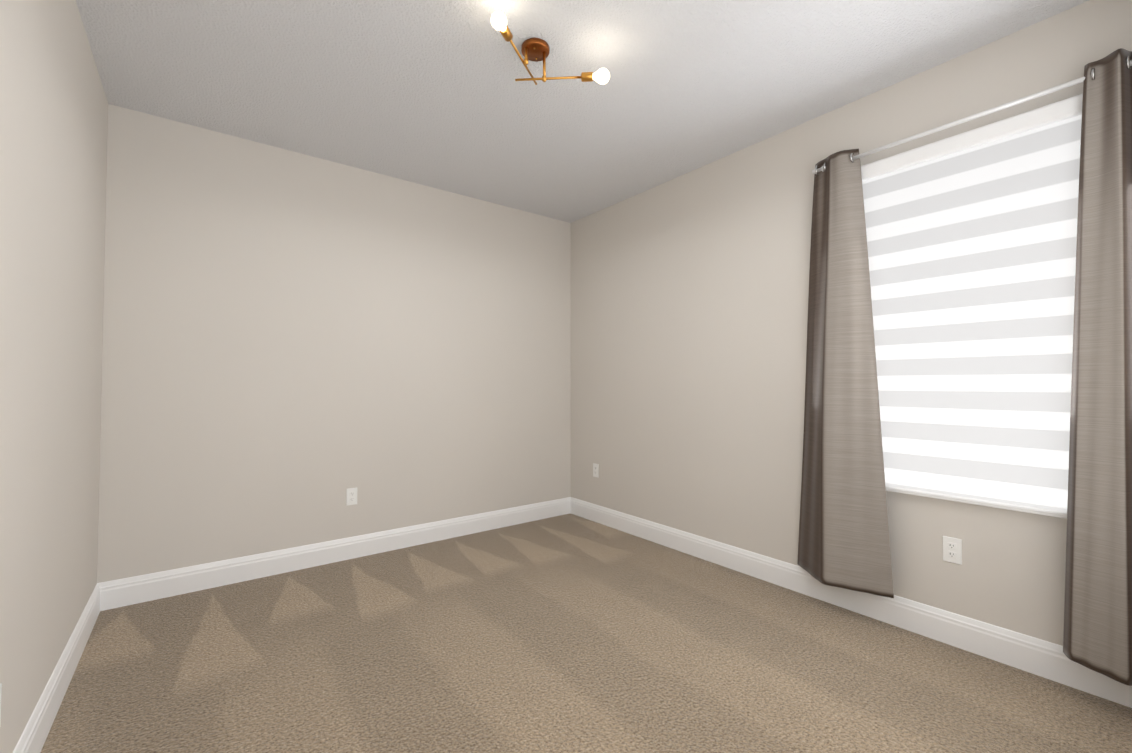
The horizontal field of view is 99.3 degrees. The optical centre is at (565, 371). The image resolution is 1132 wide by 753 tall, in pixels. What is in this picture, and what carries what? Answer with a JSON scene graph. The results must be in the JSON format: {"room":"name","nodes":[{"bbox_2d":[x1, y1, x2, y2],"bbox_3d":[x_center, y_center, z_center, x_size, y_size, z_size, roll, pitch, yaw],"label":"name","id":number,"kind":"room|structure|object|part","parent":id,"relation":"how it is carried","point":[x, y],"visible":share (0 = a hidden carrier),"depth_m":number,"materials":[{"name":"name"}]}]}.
{"room":"empty bedroom","nodes":[
{"label":"empty bedroom","id":0,"kind":"room"},
{"bbox_2d":[0,0,107,752],"bbox_3d":[-1.384,-0.132,1.027,0.150,2.700,3.744,1,-2,-37],"label":"wall","id":1,"kind":"structure","parent":0,"point":[53,132],"depth_m":1.61,"materials":[{"name":"paint"}]},
{"bbox_2d":[0,683,1,726],"bbox_3d":[-1.463,0.874,1.235,0.008,0.115,0.070,1,-2,-37],"label":"electrical outlet","id":2,"kind":"object","parent":1,"relation":"attached to","point":[0,701],"visible":0.93,"depth_m":1.26,"materials":[{"name":"white plastic"}]},
{"bbox_2d":[13,583,100,752],"bbox_3d":[-1.364,1.148,1.107,0.016,0.145,3.594,1,-2,-37],"label":"baseboard","id":3,"kind":"structure","parent":1,"relation":"attached to","point":[33,737],"depth_m":1.77,"materials":[{"name":"white wood"}]},
{"bbox_2d":[97,104,570,582],"bbox_3d":[-1.256,-0.070,3.579,3.462,2.700,0.150,1,-2,-37],"label":"wall","id":4,"kind":"structure","parent":0,"point":[296,345],"depth_m":3.14,"materials":[{"name":"paint"}]},
{"bbox_2d":[98,497,570,610],"bbox_3d":[-1.205,1.205,3.483,3.162,0.145,0.016,1,-2,-37],"label":"baseboard","id":5,"kind":"structure","parent":4,"relation":"attached to","point":[117,593],"depth_m":3.10,"materials":[{"name":"white wood"}]},
{"bbox_2d":[346,487,356,505],"bbox_3d":[-1.466,0.853,3.296,0.070,0.115,0.008,1,-2,-37],"label":"electrical outlet","id":6,"kind":"object","parent":4,"relation":"attached to","point":[351,496],"visible":1,"depth_m":3.29,"materials":[{"name":"white plastic"}]},
{"bbox_2d":[76,0,1088,222],"bbox_3d":[-0.116,-1.496,2.128,3.462,0.080,3.894,1,-2,-37],"label":"ceiling","id":7,"kind":"structure","parent":0,"point":[432,93],"depth_m":2.35,"materials":[{"name":"white paint"}]},
{"bbox_2d":[491,11,609,84],"bbox_3d":[-0.115,-1.368,2.095,0.551,0.176,0.340,1,-2,-37],"label":"ceiling light","id":8,"kind":"object","parent":7,"relation":"attached to","point":[535,49],"visible":0.98,"depth_m":2.12,"materials":[{"name":"brown metal"}]},
{"bbox_3d":[-0.259,-1.376,1.891,0.074,0.063,0.067,1,-2,-37],"label":"bulb","id":9,"kind":"part","parent":8,"relation":"part of","materials":[{"name":"white glass"}]},
{"bbox_3d":[0.157,-1.310,2.132,0.073,0.063,0.070,1,-2,-37],"label":"bulb","id":10,"kind":"part","parent":8,"relation":"part of","materials":[{"name":"white glass"}]},
{"bbox_2d":[40,513,1131,752],"bbox_3d":[-0.116,1.274,2.062,3.462,0.060,3.894,1,-2,-37],"label":"floor","id":11,"kind":"structure","parent":0,"point":[568,633],"depth_m":2.00,"materials":[{"name":"carpet"}]},
{"bbox_2d":[571,0,1131,645],"bbox_3d":[1.198,-0.082,3.103,0.150,2.700,3.594,1,-2,-37],"label":"wall","id":12,"kind":"structure","parent":0,"point":[689,304],"depth_m":3.00,"materials":[{"name":"paint"}]},
{"bbox_2d":[593,463,598,477],"bbox_3d":[0.258,0.855,4.176,0.008,0.115,0.070,1,-2,-37],"label":"outlet","id":13,"kind":"object","parent":12,"relation":"attached to","point":[595,470],"visible":1,"depth_m":4.17,"materials":[{"name":"white plastic"}]},
{"bbox_2d":[570,497,1131,707],"bbox_3d":[1.132,1.194,3.022,0.016,0.145,3.594,1,-2,-37],"label":"baseboard","id":14,"kind":"structure","parent":12,"relation":"attached to","point":[1041,658],"depth_m":2.35,"materials":[{"name":"white wood"}]},
{"bbox_2d":[943,536,961,564],"bbox_3d":[1.770,0.817,2.206,0.008,0.115,0.070,1,-2,-37],"label":"outlet","id":15,"kind":"object","parent":12,"relation":"attached to","point":[955,550],"visible":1,"depth_m":2.20,"materials":[{"name":"white plastic"}]},
{"bbox_2d":[797,48,1131,685],"bbox_3d":[1.689,-0.021,2.176,0.197,2.265,1.392,1,-2,-37],"label":"curtain","id":16,"kind":"object","parent":12,"relation":"attached to","point":[844,541],"visible":1,"depth_m":1.81,"materials":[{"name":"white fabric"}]},
{"bbox_2d":[861,94,1082,518],"bbox_3d":[1.775,-0.242,2.172,0.068,1.654,0.920,1,-2,-37],"label":"window blind","id":17,"kind":"object","parent":12,"relation":"attached to","point":[971,239],"visible":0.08,"depth_m":2.10,"materials":[{"name":"white fabric"}]}
]}

